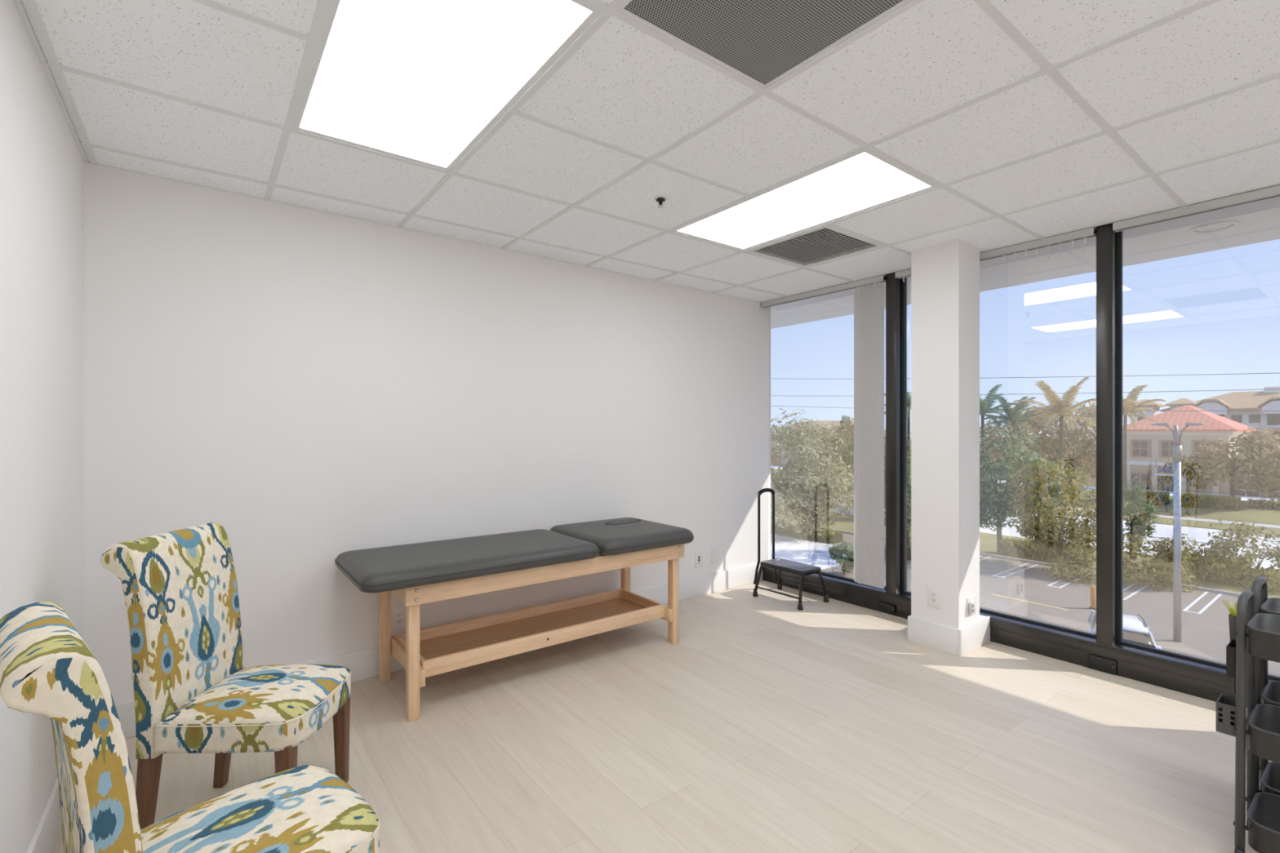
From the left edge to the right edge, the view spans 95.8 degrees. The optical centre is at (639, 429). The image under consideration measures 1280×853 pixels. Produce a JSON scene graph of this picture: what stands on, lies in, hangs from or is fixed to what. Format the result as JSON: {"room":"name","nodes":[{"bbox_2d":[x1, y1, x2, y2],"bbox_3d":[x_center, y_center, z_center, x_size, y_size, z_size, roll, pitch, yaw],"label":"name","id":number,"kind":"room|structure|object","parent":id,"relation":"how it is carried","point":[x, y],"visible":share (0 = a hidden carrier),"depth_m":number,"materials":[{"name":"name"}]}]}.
{"room":"examination room","nodes":[
{"label":"examination room","id":0,"kind":"room"},
{"bbox_2d":[0,0,84,852],"bbox_3d":[-0.897,0.003,0.444,0.120,2.632,5.300,0,0,-37],"label":"wall","id":1,"kind":"structure","parent":0,"point":[42,163],"depth_m":1.67,"materials":[{"name":"paint"}]},
{"bbox_2d":[25,775,62,852],"bbox_3d":[-0.799,1.242,0.426,0.015,0.155,4.953,0,0,-37],"label":"baseboard","id":2,"kind":"structure","parent":1,"relation":"attached to","point":[44,837],"depth_m":1.77,"materials":[{"name":"white paint"}]},
{"bbox_2d":[84,162,770,704],"bbox_3d":[-0.611,0.003,3.827,4.429,2.632,0.140,0,0,-38],"label":"wall","id":3,"kind":"structure","parent":0,"point":[314,387],"depth_m":3.06,"materials":[{"name":"paint"}]},
{"bbox_2d":[391,605,405,630],"bbox_3d":[-1.318,1.031,3.170,0.078,0.124,0.009,0,0,-38],"label":"wall outlet","id":4,"kind":"object","parent":3,"relation":"attached to","point":[398,613],"visible":0.87,"depth_m":3.16,"materials":[{"name":"white plastic"}]},
{"bbox_2d":[396,611,402,624],"bbox_3d":[-1.317,1.031,3.168,0.033,0.068,0.004,0,0,-38],"label":"socket","id":5,"kind":"object","parent":4,"relation":"attached to","point":[399,614],"depth_m":3.17,"materials":[{"name":"white plastic"}]},
{"bbox_2d":[115,563,762,738],"bbox_3d":[-0.607,1.242,3.732,4.286,0.155,0.015,0,0,-38],"label":"baseboard","id":6,"kind":"structure","parent":3,"relation":"attached to","point":[362,664],"depth_m":4.22,"materials":[{"name":"white paint"}]},
{"bbox_2d":[695,551,702,568],"bbox_3d":[0.466,1.036,4.589,0.072,0.122,0.008,0,0,-38],"label":"wall outlet","id":7,"kind":"object","parent":3,"relation":"attached to","point":[698,555],"visible":1,"depth_m":4.58,"materials":[{"name":"white plastic"}]},
{"bbox_2d":[711,547,718,564],"bbox_3d":[0.605,1.027,4.699,0.080,0.125,0.008,0,0,-39],"label":"wall outlet","id":8,"kind":"object","parent":3,"relation":"attached to","point":[714,552],"visible":1,"depth_m":4.70,"materials":[{"name":"white plastic"}]},
{"bbox_2d":[820,272,906,595],"bbox_3d":[1.491,0.018,4.634,0.150,2.302,1.252,0,0,-37],"label":"window","id":9,"kind":"structure","parent":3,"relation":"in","point":[893,285],"depth_m":4.12,"materials":[{"name":"black metal"}]},
{"bbox_2d":[761,275,885,589],"bbox_3d":[1.421,0.019,4.610,0.051,2.256,1.132,0,0,-37],"label":"vertical blind","id":10,"kind":"object","parent":9,"relation":"attached to","point":[868,302],"visible":1,"depth_m":4.25,"materials":[{"name":"white fabric"}]},
{"bbox_2d":[878,601,894,613],"bbox_3d":[1.761,1.274,4.135,0.012,0.058,0.125,0,0,-37],"label":"outlet cover","id":11,"kind":"object","parent":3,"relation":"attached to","point":[882,606],"visible":1,"depth_m":4.13,"materials":[{"name":"black plastic"}]},
{"bbox_2d":[762,566,1279,702],"bbox_3d":[2.646,1.244,3.106,0.156,0.150,5.060,0,0,-37],"label":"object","id":12,"kind":"structure","parent":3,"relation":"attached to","point":[1202,680],"depth_m":3.28,"materials":[{"name":"black metal"}]},
{"bbox_2d":[902,223,1116,646],"bbox_3d":[2.232,0.018,3.657,0.150,2.302,1.240,0,0,-37],"label":"window","id":13,"kind":"structure","parent":12,"relation":"on","point":[1106,238],"depth_m":3.15,"materials":[{"name":"black metal"}]},
{"bbox_2d":[895,226,1096,281],"bbox_3d":[2.159,-1.072,3.634,0.048,0.074,1.136,0,0,-37],"label":"vertical blind","id":14,"kind":"object","parent":13,"relation":"attached to","point":[1089,233],"visible":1,"depth_m":3.40,"materials":[{"name":"silver metal"}]},
{"bbox_2d":[768,184,1279,301],"bbox_3d":[2.633,-1.252,3.153,0.120,0.242,5.350,0,0,-37],"label":"trim","id":15,"kind":"structure","parent":3,"relation":"attached to","point":[1279,184],"depth_m":3.23,"materials":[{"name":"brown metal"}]},
{"bbox_2d":[1087,653,1116,675],"bbox_3d":[2.510,1.278,3.146,0.012,0.074,0.127,0,0,-37],"label":"outlet cover","id":16,"kind":"object","parent":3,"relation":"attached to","point":[1103,664],"visible":1,"depth_m":3.14,"materials":[{"name":"black"}]},
{"bbox_2d":[1116,231,1279,680],"bbox_3d":[2.971,0.018,2.683,0.150,2.302,1.244,0,0,-37],"label":"window","id":17,"kind":"structure","parent":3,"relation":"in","point":[1119,234],"depth_m":3.16,"materials":[{"name":"black metal"}]},
{"bbox_2d":[13,0,1279,302],"bbox_3d":[0.869,-1.118,1.765,4.292,0.022,5.070,0,0,-37],"label":"ceiling","id":18,"kind":"structure","parent":0,"point":[1028,120],"depth_m":2.10,"materials":[{"name":"tile"}]},
{"bbox_2d":[292,0,602,170],"bbox_3d":[-0.690,-1.132,1.833,0.586,0.042,1.195,0,0,-37],"label":"ceiling light","id":19,"kind":"object","parent":18,"relation":"attached to","point":[423,82],"visible":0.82,"depth_m":1.78,"materials":[{"name":"white plastic"}]},
{"bbox_2d":[653,195,668,208],"bbox_3d":[0.099,-1.091,2.777,0.072,0.045,0.072,0,0,-37],"label":"sprinkler head","id":20,"kind":"object","parent":18,"relation":"attached to","point":[660,199],"visible":1,"depth_m":2.77},
{"bbox_2d":[617,0,910,88],"bbox_3d":[0.348,-1.121,1.472,0.586,0.023,0.586,0,0,-37],"label":"ceiling vent","id":21,"kind":"object","parent":18,"relation":"in","point":[762,42],"visible":0.91,"depth_m":1.59,"materials":[{"name":"white metal"}]},
{"bbox_2d":[672,149,937,250],"bbox_3d":[0.767,-1.132,2.938,0.586,0.042,1.195,0,0,-37],"label":"ceiling light","id":22,"kind":"object","parent":18,"relation":"attached to","point":[863,180],"visible":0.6,"depth_m":2.83,"materials":[{"name":"white plastic"}]},
{"bbox_2d":[746,225,884,267],"bbox_3d":[1.069,-1.131,3.549,0.586,0.044,0.586,0,0,-37],"label":"ceiling vent","id":23,"kind":"object","parent":18,"relation":"in","point":[826,243],"visible":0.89,"depth_m":3.56,"materials":[{"name":"white metal"}]},
{"bbox_2d":[1112,185,1279,232],"bbox_3d":[2.898,0.019,2.663,0.051,2.256,1.137,0,0,-37],"label":"vertical blind","id":24,"kind":"object","parent":18,"relation":"hanging from","point":[1273,192],"visible":1,"depth_m":2.83,"materials":[{"name":"silver metal"}]},
{"bbox_2d":[51,580,1271,852],"bbox_3d":[0.883,1.379,1.795,4.550,0.120,5.300,0,0,-37],"label":"floor","id":25,"kind":"structure","parent":0,"point":[770,725],"depth_m":2.38,"materials":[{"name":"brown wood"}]},
{"bbox_2d":[0,602,379,852],"bbox_3d":[-0.909,0.833,1.218,0.428,0.972,0.602,0,0,40],"label":"upholstered chair","id":26,"kind":"object","parent":25,"relation":"on","point":[47,668],"visible":1,"depth_m":1.03,"materials":[{"name":"fabric"}]},
{"bbox_2d":[99,522,351,830],"bbox_3d":[-1.353,0.833,1.974,0.602,0.972,0.428,0,0,-2],"label":"upholstered chair","id":27,"kind":"object","parent":25,"relation":"on","point":[193,692],"visible":0.92,"depth_m":1.85,"materials":[{"name":"fabric"}]},
{"bbox_2d":[334,517,693,721],"bbox_3d":[-0.612,0.962,3.263,1.903,0.714,0.702,0,0,-37],"label":"table","id":28,"kind":"object","parent":25,"relation":"on","point":[417,574],"visible":1,"depth_m":3.05,"materials":[{"name":"brown wood"}]},
{"bbox_2d":[397,635,425,665],"bbox_3d":[-1.143,1.110,2.882,0.018,0.054,0.418,0,0,-37],"label":"shelf","id":29,"kind":"object","parent":28,"relation":"attached to","point":[401,638],"depth_m":2.95,"materials":[{"name":"brown wood"}]},
{"bbox_2d":[419,597,646,659],"bbox_3d":[-0.569,1.143,3.317,1.460,0.012,0.418,0,0,-37],"label":"shelf","id":30,"kind":"object","parent":28,"relation":"attached to","point":[440,644],"depth_m":3.34,"materials":[{"name":"brown wood"}]},
{"bbox_2d":[621,589,661,608],"bbox_3d":[0.006,1.110,3.753,0.018,0.054,0.418,0,0,-37],"label":"shelf","id":31,"kind":"object","parent":28,"relation":"attached to","point":[642,602],"depth_m":3.76,"materials":[{"name":"brown wood"}]},
{"bbox_2d":[752,488,828,610],"bbox_3d":[1.164,0.896,4.511,0.362,0.846,0.491,0,0,-37],"label":"step stool","id":32,"kind":"object","parent":25,"relation":"on","point":[800,569],"visible":1,"depth_m":4.56,"materials":[{"name":"black paint"}]},
{"bbox_2d":[1233,590,1279,852],"bbox_3d":[2.044,0.916,1.667,0.274,0.802,0.443,0,0,-37],"label":"rolling cart","id":33,"kind":"object","parent":25,"relation":"on","point":[1258,634],"visible":1,"depth_m":1.77,"materials":[{"name":"grey"}]},
{"bbox_2d":[1215,693,1247,737],"bbox_3d":[1.874,0.905,1.829,0.100,0.092,0.062,0,0,-37],"label":"cup","id":34,"kind":"object","parent":33,"relation":"hanging from","point":[1225,704],"visible":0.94,"depth_m":1.81,"materials":[{"name":"grey plastic"}]},
{"bbox_2d":[1246,791,1279,852],"bbox_3d":[2.043,1.222,1.669,0.256,0.085,0.386,0,0,-37],"label":"tray","id":35,"kind":"object","parent":33,"relation":"on","point":[1263,815],"depth_m":1.82,"materials":[{"name":"grey"}]},
{"bbox_2d":[1246,703,1279,764],"bbox_3d":[2.043,0.934,1.669,0.256,0.085,0.386,0,0,-37],"label":"tray","id":36,"kind":"object","parent":33,"relation":"on","point":[1263,722],"depth_m":1.75,"materials":[{"name":"grey plastic"}]},
{"bbox_2d":[1246,613,1279,662],"bbox_3d":[2.043,0.639,1.669,0.256,0.085,0.386,0,0,-37],"label":"tray","id":37,"kind":"object","parent":33,"relation":"on","point":[1263,635],"depth_m":1.74,"materials":[{"name":"grey plastic"}]},
{"bbox_2d":[1251,576,1279,795],"bbox_3d":[2.273,0.916,1.841,0.274,0.802,0.443,0,0,-37],"label":"rolling cart","id":38,"kind":"object","parent":25,"relation":"on","point":[1268,773],"visible":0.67,"depth_m":2.02,"materials":[{"name":"grey plastic"}]},
{"bbox_2d":[1221,599,1236,694],"bbox_3d":[2.184,0.789,2.097,0.088,0.340,0.097,0,0,-37],"label":"pot","id":39,"kind":"object","parent":38,"relation":"attached to","point":[1233,615],"visible":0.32,"depth_m":2.09,"materials":[{"name":"grey plastic"}]},
{"bbox_2d":[1226,639,1235,679],"bbox_3d":[2.096,0.804,2.015,0.110,0.105,0.062,0,0,-37],"label":"cup","id":40,"kind":"object","parent":38,"relation":"hanging from","point":[1231,646],"visible":0.48,"depth_m":2.00,"materials":[{"name":"grey plastic"}]},
{"bbox_2d":[1260,761,1279,795],"bbox_3d":[2.271,1.222,1.843,0.256,0.085,0.386,0,0,-37],"label":"tray","id":41,"kind":"object","parent":38,"relation":"on","point":[1270,771],"depth_m":2.04,"materials":[{"name":"grey plastic"}]},
{"bbox_2d":[1260,680,1279,706],"bbox_3d":[2.271,0.934,1.843,0.256,0.085,0.386,0,0,-37],"label":"tray","id":42,"kind":"object","parent":38,"relation":"on","point":[1270,690],"depth_m":2.05,"materials":[{"name":"grey plastic"}]},
{"bbox_2d":[1260,597,1279,615],"bbox_3d":[2.271,0.639,1.843,0.256,0.085,0.386,0,0,-37],"label":"tray","id":43,"kind":"object","parent":38,"relation":"on","point":[1270,605],"depth_m":2.05,"materials":[{"name":"grey"}]},
{"bbox_2d":[911,239,979,629],"bbox_3d":[1.885,0.103,3.573,0.275,2.432,0.284,0,0,-37],"label":"column","id":44,"kind":"structure","parent":0,"point":[945,276],"depth_m":3.47,"materials":[{"name":"paint"}]},
{"bbox_2d":[927,586,940,608],"bbox_3d":[1.772,1.011,3.487,0.009,0.122,0.078,0,0,-37],"label":"wall outlet","id":45,"kind":"object","parent":44,"relation":"attached to","point":[933,593],"visible":1,"depth_m":3.48,"materials":[{"name":"white plastic"}]},
{"bbox_2d":[930,591,936,603],"bbox_3d":[1.770,1.011,3.486,0.004,0.068,0.033,0,0,-37],"label":"socket","id":46,"kind":"object","parent":45,"relation":"attached to","point":[933,593],"depth_m":3.49,"materials":[{"name":"white plastic"}]},
{"bbox_2d":[907,614,990,656],"bbox_3d":[1.925,1.242,3.603,0.405,0.155,0.314,0,0,-37],"label":"baseboard","id":47,"kind":"structure","parent":44,"relation":"attached to","point":[956,642],"depth_m":3.48,"materials":[{"name":"white paint"}]},
{"bbox_2d":[966,595,975,617],"bbox_3d":[1.987,1.057,3.467,0.110,0.110,0.009,0,0,-37],"label":"wall outlet","id":48,"kind":"object","parent":44,"relation":"attached to","point":[972,598],"visible":0.57,"depth_m":3.45,"materials":[{"name":"white plastic"}]},
{"bbox_2d":[770,196,1279,328],"bbox_3d":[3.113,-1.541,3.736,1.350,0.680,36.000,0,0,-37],"label":"soffit","id":49,"kind":"structure","parent":0,"point":[1260,221],"depth_m":3.94,"materials":[{"name":"white"}]},
{"bbox_2d":[1187,220,1240,235],"bbox_3d":[3.395,-1.193,3.423,0.220,0.016,0.220,0,0,-37],"label":"recessed light","id":50,"kind":"object","parent":49,"relation":"attached to","point":[1218,226],"visible":1,"depth_m":3.42,"materials":[{"name":"white plastic"}]},
{"label":"outside","id":51,"kind":"structure","parent":0,"visible":0},
{"bbox_2d":[770,373,1277,378],"bbox_3d":[49.294,-6.718,63.495,0.070,6.430,117.793,0,0,-37],"label":"power line","id":52,"kind":"object","parent":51,"point":[1243,373],"visible":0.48,"depth_m":59.57,"materials":[{"name":"grey"}]},
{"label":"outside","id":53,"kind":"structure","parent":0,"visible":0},
{"bbox_2d":[884,388,1279,395],"bbox_3d":[49.294,-4.901,63.495,0.070,3.427,117.792,0,0,-37],"label":"power line","id":54,"kind":"object","parent":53,"point":[1273,388],"visible":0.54,"depth_m":57.96,"materials":[{"name":"grey"}]},
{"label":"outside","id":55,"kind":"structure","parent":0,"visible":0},
{"bbox_2d":[770,405,1279,411],"bbox_3d":[49.294,-3.000,63.495,0.070,3.848,117.792,0,0,-37],"label":"power line","id":56,"kind":"object","parent":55,"point":[771,406],"visible":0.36,"depth_m":56.91,"materials":[{"name":"grey"}]},
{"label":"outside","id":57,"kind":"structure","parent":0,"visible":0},
{"bbox_2d":[770,533,852,569],"bbox_3d":[5.427,9.008,41.572,19.600,0.019,14.500,0,0,-37],"label":"driveway","id":58,"kind":"structure","parent":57,"point":[798,550],"depth_m":42.73,"materials":[{"name":"concrete"}]},
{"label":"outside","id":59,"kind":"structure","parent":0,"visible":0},
{"bbox_2d":[770,466,1278,502],"bbox_3d":[63.848,8.669,77.402,8.000,1.100,280.000,0,0,-37],"label":"driveway","id":60,"kind":"structure","parent":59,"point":[1243,498],"depth_m":72.59,"materials":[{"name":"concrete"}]},
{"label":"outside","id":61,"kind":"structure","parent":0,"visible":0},
{"bbox_2d":[770,468,1279,525],"bbox_3d":[55.003,8.669,70.695,14.200,1.300,280.000,0,0,-37],"label":"grass bank","id":62,"kind":"object","parent":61,"point":[1268,517],"depth_m":58.80,"materials":[{"name":"green plant"}]},
{"bbox_2d":[1122,488,1170,506],"bbox_3d":[56.178,7.606,65.935,2.248,1.521,6.178,0,0,-37],"label":"hedge","id":63,"kind":"object","parent":62,"relation":"on","point":[1159,498],"visible":0.37,"depth_m":63.84,"materials":[{"name":"green plant"}]},
{"bbox_2d":[1172,492,1241,511],"bbox_3d":[60.001,7.596,61.312,1.754,1.529,5.160,0,0,-37],"label":"hedge","id":64,"kind":"object","parent":62,"relation":"on","point":[1209,501],"visible":0.88,"depth_m":60.61,"materials":[{"name":"green plant"}]},
{"bbox_2d":[1164,426,1279,496],"bbox_3d":[63.773,3.909,62.515,9.459,8.640,10.297,0,0,-37],"label":"leafy tree","id":65,"kind":"object","parent":62,"relation":"on","point":[1211,455],"visible":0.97,"depth_m":60.59,"materials":[{"name":"green plant"}]},
{"bbox_2d":[1228,424,1279,501],"bbox_3d":[69.616,3.721,62.124,9.309,9.016,9.047,0,0,-37],"label":"leafy tree","id":66,"kind":"object","parent":62,"relation":"on","point":[1269,491],"visible":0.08,"depth_m":62.18,"materials":[{"name":"green plant"}]},
{"bbox_2d":[1246,498,1279,510],"bbox_3d":[65.651,7.648,57.169,1.753,1.051,7.754,0,0,-37],"label":"hedge","id":67,"kind":"object","parent":62,"relation":"on","point":[1253,504],"visible":1,"depth_m":58.99,"materials":[{"name":"green plant"}]},
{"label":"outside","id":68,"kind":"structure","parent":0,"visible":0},
{"bbox_2d":[778,484,1279,535],"bbox_3d":[45.840,9.069,63.747,4.400,0.300,280.000,0,0,-37],"label":"grass strip","id":69,"kind":"object","parent":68,"point":[1157,520],"depth_m":54.37,"materials":[{"name":"green plant"}]},
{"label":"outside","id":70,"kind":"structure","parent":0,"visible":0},
{"bbox_2d":[770,444,1096,486],"bbox_3d":[140.913,9.339,148.392,395.400,0.360,380.000,0,0,-37],"label":"ground","id":71,"kind":"structure","parent":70,"point":[777,463],"depth_m":157.36,"materials":[{"name":"plant"}]},
{"bbox_2d":[770,419,848,464],"bbox_3d":[22.571,3.810,83.922,13.897,10.630,14.062,0,0,-37],"label":"leafy tree","id":72,"kind":"object","parent":71,"relation":"on","point":[777,440],"visible":0.21,"depth_m":80.91,"materials":[{"name":"green plant"}]},
{"bbox_2d":[770,408,853,529],"bbox_3d":[13.188,3.663,50.348,8.920,10.930,9.618,0,0,-10],"label":"leafy tree","id":73,"kind":"object","parent":71,"relation":"on","point":[775,483],"visible":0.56,"depth_m":48.12,"materials":[{"name":"green plant"}]},
{"bbox_2d":[770,467,853,536],"bbox_3d":[14.467,6.180,48.060,11.141,5.909,6.840,0,0,-9],"label":"leafy tree","id":74,"kind":"object","parent":71,"relation":"on","point":[783,509],"visible":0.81,"depth_m":46.22,"materials":[{"name":"green plant"}]},
{"bbox_2d":[778,429,853,515],"bbox_3d":[19.454,4.750,59.820,9.939,9.606,8.952,0,0,-37],"label":"leafy tree","id":75,"kind":"object","parent":71,"relation":"on","point":[845,451],"visible":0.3,"depth_m":58.03,"materials":[{"name":"green plant"}]},
{"bbox_2d":[782,420,853,466],"bbox_3d":[42.669,3.519,129.991,20.000,11.000,14.000,0,0,33],"label":"house","id":76,"kind":"structure","parent":71,"relation":"on","point":[827,422],"depth_m":128.84,"materials":[{"name":"white paint"}]},
{"bbox_2d":[827,540,853,574],"bbox_3d":[12.837,7.973,35.842,2.192,2.328,1.868,0,0,12],"label":"leafy bush","id":77,"kind":"object","parent":71,"relation":"on","point":[836,553],"visible":0.85,"depth_m":35.63,"materials":[{"name":"green plant"}]},
{"bbox_2d":[834,414,850,433],"bbox_3d":[39.864,3.113,112.055,3.341,12.018,3.623,0,0,-37],"label":"conifer tree","id":78,"kind":"object","parent":71,"relation":"on","point":[843,418],"visible":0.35,"depth_m":111.71,"materials":[{"name":"green plant"}]},
{"bbox_2d":[809,417,885,507],"bbox_3d":[23.941,3.817,65.722,10.337,10.771,11.029,0,0,38],"label":"leafy tree","id":79,"kind":"object","parent":71,"relation":"on","point":[849,424],"visible":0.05,"depth_m":65.12,"materials":[{"name":"green plant"}]},
{"bbox_2d":[884,432,911,560],"bbox_3d":[18.303,4.406,40.129,5.410,9.447,5.386,0,0,-37],"label":"leafy tree","id":80,"kind":"object","parent":71,"relation":"on","point":[908,476],"visible":0.09,"depth_m":39.87,"materials":[{"name":"green plant"}]},
{"bbox_2d":[884,391,911,519],"bbox_3d":[27.087,2.175,58.252,6.071,13.897,6.092,0,0,-37],"label":"palm tree","id":81,"kind":"object","parent":71,"relation":"on","point":[908,397],"visible":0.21,"depth_m":57.91,"materials":[{"name":"green plant"}]},
{"bbox_2d":[906,429,1005,504],"bbox_3d":[31.294,4.065,58.209,9.524,10.127,10.534,0,0,24],"label":"leafy tree","id":82,"kind":"object","parent":71,"relation":"on","point":[988,439],"visible":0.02,"depth_m":57.22,"materials":[{"name":"green plant"}]},
{"bbox_2d":[910,423,1011,472],"bbox_3d":[48.505,4.101,85.438,15.606,10.049,15.776,0,0,-37],"label":"leafy tree","id":83,"kind":"object","parent":71,"relation":"on","point":[992,455],"visible":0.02,"depth_m":83.76,"materials":[{"name":"green plant"}]},
{"bbox_2d":[979,384,1026,511],"bbox_3d":[35.666,2.281,59.830,7.420,13.684,6.839,0,0,-37],"label":"palm tree","id":84,"kind":"object","parent":71,"relation":"on","point":[984,406],"visible":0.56,"depth_m":59.26,"materials":[{"name":"green plant"}]},
{"bbox_2d":[979,395,1051,514],"bbox_3d":[38.918,2.688,60.241,6.747,12.871,7.039,0,0,-37],"label":"palm tree","id":85,"kind":"object","parent":71,"relation":"on","point":[1013,415],"visible":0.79,"depth_m":59.49,"materials":[{"name":"green plant"}]},
{"bbox_2d":[979,422,1066,552],"bbox_3d":[25.793,4.325,41.951,7.516,9.606,8.097,0,0,-37],"label":"leafy tree","id":86,"kind":"object","parent":71,"relation":"on","point":[1004,498],"visible":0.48,"depth_m":40.83,"materials":[{"name":"green plant"}]},
{"bbox_2d":[778,520,1268,598],"bbox_3d":[33.781,9.024,29.502,0.200,0.310,120.000,0,0,-37],"label":"kerb","id":87,"kind":"object","parent":71,"relation":"on","point":[1186,586],"depth_m":38.48,"materials":[{"name":"beige concrete"}]},
{"bbox_2d":[984,401,1071,501],"bbox_3d":[46.908,2.842,70.010,9.426,12.566,9.862,0,0,-37],"label":"leafy tree","id":88,"kind":"object","parent":71,"relation":"on","point":[1033,425],"visible":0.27,"depth_m":69.56,"materials":[{"name":"green plant"}]},
{"bbox_2d":[1012,376,1096,517],"bbox_3d":[40.781,1.998,56.238,7.958,14.250,7.720,0,0,-37],"label":"palm tree","id":89,"kind":"object","parent":71,"relation":"on","point":[1062,407],"visible":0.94,"depth_m":55.56,"materials":[{"name":"green plant"}]},
{"bbox_2d":[1041,544,1096,585],"bbox_3d":[26.295,8.672,34.939,3.371,3.661,3.884,0,0,-37],"label":"leafy tree","id":90,"kind":"object","parent":71,"relation":"on","point":[1077,574],"visible":0.46,"depth_m":34.59,"materials":[{"name":"green plant"}]},
{"bbox_2d":[1009,457,1128,570],"bbox_3d":[26.888,5.462,37.180,5.952,7.340,5.795,0,0,-7],"label":"leafy tree","id":91,"kind":"object","parent":71,"relation":"on","point":[1042,527],"visible":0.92,"depth_m":36.53,"materials":[{"name":"green plant"}]},
{"bbox_2d":[1025,401,1129,506],"bbox_3d":[49.815,2.827,65.631,13.503,12.596,9.073,0,0,-37],"label":"leafy tree","id":92,"kind":"object","parent":71,"relation":"on","point":[1088,460],"visible":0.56,"depth_m":64.66,"materials":[{"name":"green plant"}]},
{"bbox_2d":[1088,384,1166,515],"bbox_3d":[50.440,2.240,60.174,7.051,13.766,6.661,0,0,-37],"label":"palm tree","id":93,"kind":"object","parent":71,"relation":"on","point":[1127,402],"visible":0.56,"depth_m":59.86,"materials":[{"name":"green plant"}]},
{"bbox_2d":[1122,475,1159,559],"bbox_3d":[34.097,6.178,40.124,2.201,5.909,3.028,0,0,-37],"label":"leafy tree","id":94,"kind":"object","parent":71,"relation":"on","point":[1143,508],"visible":0.8,"depth_m":39.58,"materials":[{"name":"green plant"}]},
{"bbox_2d":[1087,528,1203,592],"bbox_3d":[29.563,7.892,34.096,4.806,4.360,5.228,0,0,-37],"label":"bush","id":95,"kind":"object","parent":71,"relation":"on","point":[1159,571],"visible":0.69,"depth_m":32.91,"materials":[{"name":"green plant"}]},
{"bbox_2d":[1122,404,1279,497],"bbox_3d":[85.666,2.569,75.938,25.400,11.900,31.700,0,0,-37],"label":"building","id":96,"kind":"structure","parent":71,"relation":"on","point":[1150,446],"depth_m":77.29,"materials":[{"name":"beige paint"}]},
{"bbox_2d":[1132,386,1279,444],"bbox_3d":[134.702,0.019,118.268,20.700,18.000,50.500,0,0,-37],"label":"apartment building","id":97,"kind":"structure","parent":71,"relation":"on","point":[1269,399],"depth_m":120.71,"materials":[{"name":"white paint"}]},
{"bbox_2d":[1182,518,1279,595],"bbox_3d":[36.035,7.952,33.703,6.149,5.376,6.088,0,0,18],"label":"bush","id":98,"kind":"object","parent":71,"relation":"on","point":[1248,573],"visible":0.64,"depth_m":33.30,"materials":[{"name":"green plant"}]},
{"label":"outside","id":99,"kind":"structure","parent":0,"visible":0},
{"bbox_2d":[770,530,1279,676],"bbox_3d":[18.164,9.096,17.659,39.000,0.166,120.000,0,0,-37],"label":"parking lot","id":100,"kind":"structure","parent":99,"point":[1017,588],"depth_m":29.83,"materials":[{"name":"grey asphalt"}]},
{"bbox_2d":[770,520,843,543],"bbox_3d":[12.746,8.552,49.987,1.768,1.040,10.127,0,0,-37],"label":"hedge","id":101,"kind":"object","parent":100,"relation":"on","point":[833,537],"visible":0.54,"depth_m":47.19,"materials":[{"name":"green plant"}]},
{"bbox_2d":[1088,586,1096,609],"bbox_3d":[22.767,8.444,29.082,0.320,1.150,0.320,0,0,-37],"label":"bollard","id":102,"kind":"object","parent":100,"relation":"on","point":[1092,588],"visible":0.94,"depth_m":29.00,"materials":[{"name":"orange paint"}]},
{"bbox_2d":[1086,608,1162,649],"bbox_3d":[18.380,8.130,22.035,2.000,1.777,4.456,0,0,33],"label":"car","id":103,"kind":"object","parent":100,"relation":"on","point":[1135,630],"visible":0.33,"depth_m":21.53,"materials":[{"name":"white paint"}]},
{"bbox_2d":[1151,422,1204,642],"bbox_3d":[22.901,4.360,24.653,0.380,9.317,1.676,0,0,-37],"label":"lamp post","id":104,"kind":"object","parent":100,"relation":"on","point":[1176,448],"visible":1,"depth_m":24.57,"materials":[{"name":"silver metal"}]},
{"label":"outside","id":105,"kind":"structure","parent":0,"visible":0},
{"bbox_2d":[817,490,1279,568],"bbox_3d":[36.756,9.089,56.858,18.400,0.260,280.000,0,0,-37],"label":"road","id":106,"kind":"structure","parent":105,"point":[1200,535],"depth_m":49.34,"materials":[{"name":"grey asphalt"}]},
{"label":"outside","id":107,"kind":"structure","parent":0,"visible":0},
{"bbox_2d":[779,480,1279,528],"bbox_3d":[48.469,9.049,65.741,2.200,0.340,280.000,0,0,-37],"label":"sidewalk","id":108,"kind":"structure","parent":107,"point":[1078,508],"depth_m":56.05,"materials":[{"name":"concrete"}]},
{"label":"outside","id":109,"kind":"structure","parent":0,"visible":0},
{"bbox_2d":[770,506,1279,598],"bbox_3d":[28.542,9.094,44.355,9.400,0.250,150.000,0,0,-37],"label":"lawn","id":110,"kind":"structure","parent":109,"point":[988,542],"depth_m":44.06,"materials":[{"name":"green plant"}]},
{"bbox_2d":[997,537,1094,568],"bbox_3d":[27.862,8.451,39.888,1.650,1.232,5.482,0,0,-37],"label":"hedge","id":111,"kind":"object","parent":110,"relation":"on","point":[1020,548],"visible":0.56,"depth_m":40.20,"materials":[{"name":"green plant"}]},
{"bbox_2d":[1181,552,1242,586],"bbox_3d":[33.877,8.308,34.531,1.755,1.542,3.097,0,0,-37],"label":"hedge","id":112,"kind":"object","parent":110,"relation":"on","point":[1202,561],"visible":0.41,"depth_m":34.03,"materials":[{"name":"green plant"}]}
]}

